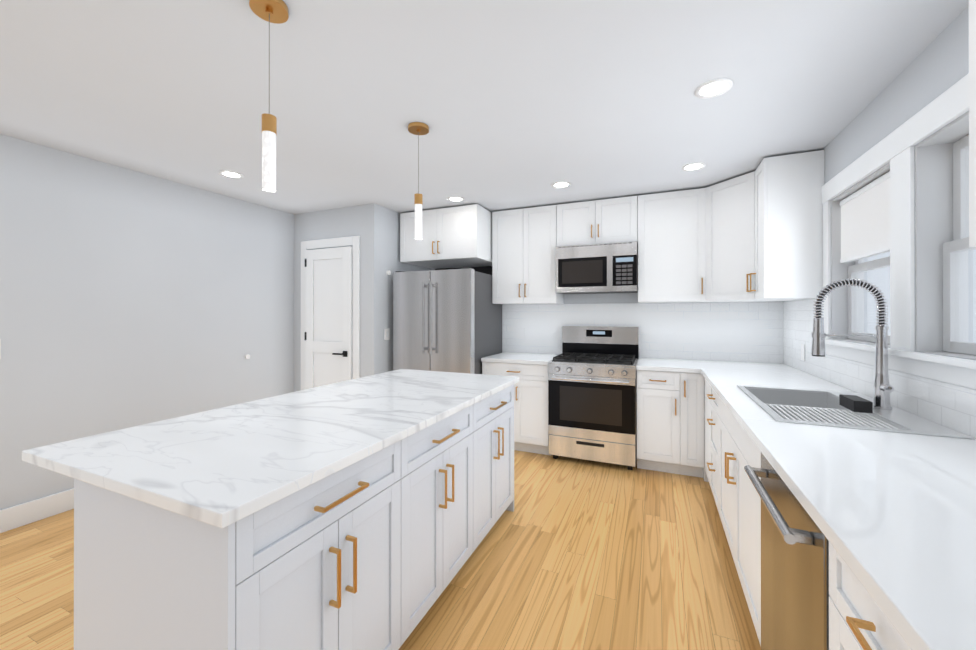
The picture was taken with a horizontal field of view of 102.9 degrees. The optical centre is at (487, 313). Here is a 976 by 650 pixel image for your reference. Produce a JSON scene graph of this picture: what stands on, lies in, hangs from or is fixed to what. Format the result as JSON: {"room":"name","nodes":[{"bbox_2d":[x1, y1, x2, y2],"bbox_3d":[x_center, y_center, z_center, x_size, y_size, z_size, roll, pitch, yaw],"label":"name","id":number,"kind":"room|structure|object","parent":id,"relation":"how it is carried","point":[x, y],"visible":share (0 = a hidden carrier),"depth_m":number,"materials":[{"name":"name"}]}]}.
{"room":"kitchen","nodes":[
{"label":"kitchen","id":0,"kind":"room"},
{"bbox_2d":[0,134,293,509],"bbox_3d":[-3.123,0.124,2.301,0.100,2.470,6.860,0,0,23],"label":"wall","id":1,"kind":"structure","parent":0,"point":[129,298],"depth_m":2.96,"materials":[{"name":"paint"}]},
{"bbox_2d":[0,488,73,532],"bbox_3d":[-3.274,1.288,1.787,0.030,0.140,5.600,0,0,23],"label":"baseboard","id":2,"kind":"structure","parent":1,"relation":"attached to","point":[20,515],"depth_m":2.52,"materials":[{"name":"white"}]},
{"bbox_2d":[294,203,429,391],"bbox_3d":[-1.432,0.128,4.675,1.120,2.470,1.160,0,0,23],"label":"wall","id":3,"kind":"structure","parent":0,"point":[375,227],"depth_m":4.07,"materials":[{"name":"paint"}]},
{"bbox_2d":[305,246,352,389],"bbox_3d":[-1.711,0.331,4.110,0.644,2.038,0.093,0,0,23],"label":"closet door","id":4,"kind":"structure","parent":3,"relation":"in","point":[328,309],"depth_m":4.13,"materials":[{"name":"white wood"}]},
{"bbox_2d":[301,236,359,389],"bbox_3d":[-1.694,0.285,4.146,0.820,2.155,0.018,0,0,23],"label":"door frame","id":5,"kind":"structure","parent":3,"relation":"attached to","point":[354,241],"depth_m":4.01,"materials":[{"name":"white wood"}]},
{"bbox_2d":[384,328,389,339],"bbox_3d":[-1.064,0.222,4.101,0.009,0.120,0.080,0,0,23],"label":"light switch","id":6,"kind":"object","parent":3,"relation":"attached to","point":[386,334],"visible":1,"depth_m":4.10,"materials":[{"name":"white plastic"}]},
{"bbox_2d":[0,450,760,649],"bbox_3d":[-0.797,1.407,1.293,5.170,0.100,6.860,0,0,23],"label":"floor","id":7,"kind":"structure","parent":0,"point":[569,553],"depth_m":2.01,"materials":[{"name":"brown wood"}]},
{"bbox_2d":[74,384,513,649],"bbox_3d":[-0.514,0.920,1.916,0.748,0.876,1.953,0,0,23],"label":"kitchen island","id":8,"kind":"object","parent":7,"relation":"on","point":[375,551],"visible":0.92,"depth_m":1.14,"materials":[{"name":"white wood"}]},
{"bbox_2d":[22,369,519,527],"bbox_3d":[-0.633,0.460,1.966,0.988,0.042,2.012,0,0,23],"label":"island countertop","id":9,"kind":"structure","parent":8,"relation":"on","point":[223,467],"depth_m":1.31,"materials":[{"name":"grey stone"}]},
{"bbox_2d":[393,266,501,373],"bbox_3d":[-0.426,0.405,4.249,0.905,1.915,0.912,0,0,23],"label":"refrigerator","id":10,"kind":"object","parent":7,"relation":"on","point":[447,319],"visible":0.58,"depth_m":3.90,"materials":[{"name":"grey metal"}]},
{"bbox_2d":[482,362,550,454],"bbox_3d":[0.372,0.924,4.045,0.682,0.876,0.678,0,0,23],"label":"base cabinet","id":11,"kind":"object","parent":7,"relation":"on","point":[531,434],"visible":0.52,"depth_m":3.72,"materials":[{"name":"white wood"}]},
{"bbox_2d":[481,352,561,364],"bbox_3d":[0.374,0.465,4.049,0.683,0.037,0.658,0,0,23],"label":"countertop","id":12,"kind":"structure","parent":11,"relation":"on","point":[505,357],"depth_m":3.85,"materials":[{"name":"white stone"}]},
{"bbox_2d":[548,326,638,469],"bbox_3d":[1.024,0.749,3.726,0.758,1.225,0.726,0,0,23],"label":"range","id":13,"kind":"object","parent":7,"relation":"on","point":[592,393],"visible":1,"depth_m":3.48,"materials":[{"name":"silver metal"}]},
{"bbox_2d":[637,370,708,481],"bbox_3d":[1.937,0.923,3.368,1.191,0.876,0.678,0,0,23],"label":"base cabinet","id":14,"kind":"object","parent":7,"relation":"on","point":[670,422],"visible":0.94,"depth_m":3.23,"materials":[{"name":"white wood"}]},
{"bbox_2d":[636,358,700,372],"bbox_3d":[1.605,0.464,3.514,0.471,0.037,0.661,0,0,23],"label":"countertop","id":15,"kind":"structure","parent":14,"relation":"on","point":[649,364],"depth_m":3.31,"materials":[{"name":"white stone"}]},
{"bbox_2d":[705,379,718,511],"bbox_3d":[1.880,0.921,2.639,0.720,0.876,0.774,0,0,23],"label":"base cabinet","id":16,"kind":"object","parent":7,"relation":"on","point":[712,434],"visible":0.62,"depth_m":2.69,"materials":[{"name":"white wood"}]},
{"bbox_2d":[719,397,760,645],"bbox_3d":[1.514,0.920,1.792,0.720,0.876,1.066,0,0,23],"label":"base cabinet","id":17,"kind":"object","parent":7,"relation":"on","point":[740,505],"visible":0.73,"depth_m":1.79,"materials":[{"name":"white wood"}]},
{"bbox_2d":[697,360,975,649],"bbox_3d":[1.444,0.461,1.644,0.716,0.037,4.221,0,0,23],"label":"countertop","id":18,"kind":"structure","parent":17,"relation":"on","point":[892,515],"depth_m":0.93,"materials":[{"name":"white stone"}]},
{"bbox_2d":[811,278,893,409],"bbox_3d":[1.672,0.136,1.769,0.290,0.599,0.176,0,0,23],"label":"faucet","id":19,"kind":"object","parent":18,"relation":"on","point":[883,388],"visible":1,"depth_m":1.78,"materials":[{"name":"silver metal"}]},
{"bbox_2d":[737,385,973,438],"bbox_3d":[1.604,0.516,1.858,0.570,0.261,0.840,0,0,23],"label":"sink","id":20,"kind":"object","parent":18,"relation":"in","point":[840,409],"visible":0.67,"depth_m":1.75,"materials":[{"name":"silver metal"}]},
{"bbox_2d":[744,453,829,649],"bbox_3d":[1.154,0.920,1.038,0.713,0.872,0.596,0,0,23],"label":"dishwasher","id":21,"kind":"object","parent":7,"relation":"on","point":[795,595],"visible":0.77,"depth_m":1.10,"materials":[{"name":"silver metal"}]},
{"bbox_2d":[829,542,910,649],"bbox_3d":[0.841,0.917,0.236,0.720,0.876,1.118,0,0,23],"label":"base cabinet","id":22,"kind":"object","parent":7,"relation":"on","point":[858,619],"visible":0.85,"depth_m":0.77,"materials":[{"name":"white wood"}]},
{"bbox_2d":[0,0,968,214],"bbox_3d":[-0.797,-1.163,1.297,5.170,0.100,6.860,0,0,23],"label":"ceiling","id":23,"kind":"structure","parent":0,"point":[516,104],"depth_m":1.93,"materials":[{"name":"paint"}]},
{"bbox_2d":[219,170,242,177],"bbox_3d":[-2.048,-1.106,3.102,0.164,0.005,0.164,0,0,23],"label":"recessed light","id":24,"kind":"object","parent":23,"relation":"in","point":[231,174],"visible":0.96,"depth_m":3.10,"materials":[{"name":"white plastic"}]},
{"bbox_2d":[249,0,288,191],"bbox_3d":[-0.789,-0.777,1.402,0.124,0.669,0.124,0,0,23],"label":"pendant light","id":25,"kind":"object","parent":23,"relation":"hanging from","point":[274,11],"visible":0.94,"depth_m":1.39,"materials":[{"name":"white glass"}]},
{"bbox_2d":[408,122,428,239],"bbox_3d":[-0.414,-0.776,2.319,0.124,0.669,0.124,0,0,23],"label":"pendant light","id":26,"kind":"object","parent":23,"relation":"hanging from","point":[418,128],"visible":1,"depth_m":2.30,"materials":[{"name":"white glass"}]},
{"bbox_2d":[447,196,463,201],"bbox_3d":[-0.311,-1.105,3.768,0.164,0.005,0.164,0,0,23],"label":"recessed light","id":27,"kind":"object","parent":23,"relation":"in","point":[455,199],"visible":0.98,"depth_m":3.76,"materials":[{"name":"white plastic"}]},
{"bbox_2d":[552,181,570,187],"bbox_3d":[0.630,-1.106,3.350,0.164,0.005,0.164,0,0,23],"label":"recessed light","id":28,"kind":"object","parent":23,"relation":"in","point":[562,184],"visible":1,"depth_m":3.34,"materials":[{"name":"white plastic"}]},
{"bbox_2d":[681,162,705,170],"bbox_3d":[1.553,-1.107,2.940,0.164,0.005,0.164,0,0,23],"label":"recessed light","id":29,"kind":"object","parent":23,"relation":"in","point":[694,166],"visible":1,"depth_m":2.93,"materials":[{"name":"white plastic"}]},
{"bbox_2d":[695,78,732,97],"bbox_3d":[1.113,-1.108,1.921,0.164,0.005,0.164,0,0,23],"label":"recessed light","id":30,"kind":"object","parent":23,"relation":"in","point":[713,87],"visible":1,"depth_m":1.91,"materials":[{"name":"white plastic"}]},
{"bbox_2d":[430,266,783,304],"bbox_3d":[1.105,0.127,4.155,3.950,2.470,0.100,0,0,23],"label":"wall","id":31,"kind":"structure","parent":0,"point":[600,298],"depth_m":4.07,"materials":[{"name":"paint"}]},
{"bbox_2d":[400,204,491,268],"bbox_3d":[-0.408,-0.825,4.363,0.930,0.535,0.718,0,0,23],"label":"upper cabinet","id":32,"kind":"object","parent":31,"relation":"attached to","point":[457,236],"visible":1,"depth_m":4.07,"materials":[{"name":"white wood"}]},
{"bbox_2d":[492,205,563,303],"bbox_3d":[0.425,-0.598,4.188,0.698,0.990,0.378,0,0,23],"label":"upper cabinet","id":33,"kind":"object","parent":31,"relation":"attached to","point":[524,242],"visible":1,"depth_m":4.04,"materials":[{"name":"white wood"}]},
{"bbox_2d":[555,241,637,293],"bbox_3d":[1.088,-0.431,3.875,0.756,0.455,0.406,0,0,23],"label":"over-the-range microwave","id":34,"kind":"object","parent":31,"relation":"attached to","point":[602,268],"visible":1,"depth_m":3.69,"materials":[{"name":"silver metal"}]},
{"bbox_2d":[557,196,637,245],"bbox_3d":[1.097,-0.881,3.898,0.762,0.425,0.378,0,0,23],"label":"upper cabinet","id":35,"kind":"object","parent":31,"relation":"attached to","point":[612,220],"visible":0.92,"depth_m":3.75,"materials":[{"name":"white wood"}]},
{"bbox_2d":[502,302,782,363],"bbox_3d":[1.387,0.180,3.974,2.672,0.563,0.008,0,0,23],"label":"wall tile","id":36,"kind":"structure","parent":31,"relation":"attached to","point":[737,331],"depth_m":3.79,"materials":[{"name":"white tile"}]},
{"bbox_2d":[638,188,705,302],"bbox_3d":[1.703,-0.599,3.635,0.554,0.990,0.378,0,0,23],"label":"upper cabinet","id":37,"kind":"object","parent":31,"relation":"attached to","point":[671,250],"visible":1,"depth_m":3.50,"materials":[{"name":"white wood"}]},
{"bbox_2d":[784,6,972,359],"bbox_3d":[1.383,0.120,0.352,0.180,2.470,6.660,0,0,23],"label":"wall","id":38,"kind":"structure","parent":0,"point":[938,66],"depth_m":1.74,"materials":[{"name":"paint"}]},
{"bbox_2d":[705,171,802,301],"bbox_3d":[2.196,-0.600,3.274,0.643,0.990,0.650,0,0,23],"label":"upper cabinet","id":39,"kind":"object","parent":38,"relation":"attached to","point":[730,233],"visible":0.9,"depth_m":3.18,"materials":[{"name":"white wood"}]},
{"bbox_2d":[750,150,824,298],"bbox_3d":[2.138,-0.600,2.807,0.378,0.990,0.274,0,0,23],"label":"upper cabinet","id":40,"kind":"object","parent":38,"relation":"attached to","point":[788,237],"visible":1,"depth_m":2.68,"materials":[{"name":"white wood"}]},
{"bbox_2d":[848,253,889,343],"bbox_3d":[2.179,-0.278,2.139,0.062,0.880,0.702,0,0,23],"label":"window","id":41,"kind":"structure","parent":38,"relation":"in","point":[860,265],"depth_m":2.38,"materials":[{"name":"white"}]},
{"bbox_2d":[783,299,975,438],"bbox_3d":[1.772,0.176,1.487,0.008,0.563,4.252,0,0,23],"label":"wall tile","id":42,"kind":"structure","parent":38,"relation":"attached to","point":[950,406],"depth_m":2.02,"materials":[{"name":"white tile"}]},
{"bbox_2d":[801,344,804,360],"bbox_3d":[2.403,0.300,2.967,0.004,0.120,0.070,0,0,23],"label":"electrical outlet plate","id":43,"kind":"object","parent":42,"relation":"attached to","point":[803,352],"visible":0.98,"depth_m":2.95,"materials":[{"name":"white plastic"}]},
{"bbox_2d":[821,74,975,388],"bbox_3d":[1.948,-0.292,1.743,0.206,1.120,1.860,0,0,23],"label":"window","id":44,"kind":"structure","parent":38,"relation":"in","point":[956,246],"depth_m":1.68,"materials":[{"name":"white wood"}]},
{"bbox_2d":[840,171,889,262],"bbox_3d":[2.127,-0.515,2.162,0.040,0.392,0.670,0,0,23],"label":"window blind","id":45,"kind":"object","parent":44,"relation":"attached to","point":[865,221],"visible":0.69,"depth_m":2.17,"materials":[{"name":"white fabric"}]},
{"bbox_2d":[969,0,975,246],"bbox_3d":[1.109,-0.630,0.428,0.378,0.940,1.002,0,0,23],"label":"upper cabinet","id":46,"kind":"object","parent":38,"relation":"attached to","point":[972,123],"visible":1,"depth_m":0.93,"materials":[{"name":"white wood"}]},
{"label":"outside","id":47,"kind":"structure","parent":0,"visible":0},
{"bbox_2d":[867,249,975,342],"bbox_3d":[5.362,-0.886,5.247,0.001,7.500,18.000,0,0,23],"label":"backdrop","id":48,"kind":"structure","parent":47,"point":[881,285],"depth_m":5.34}
]}

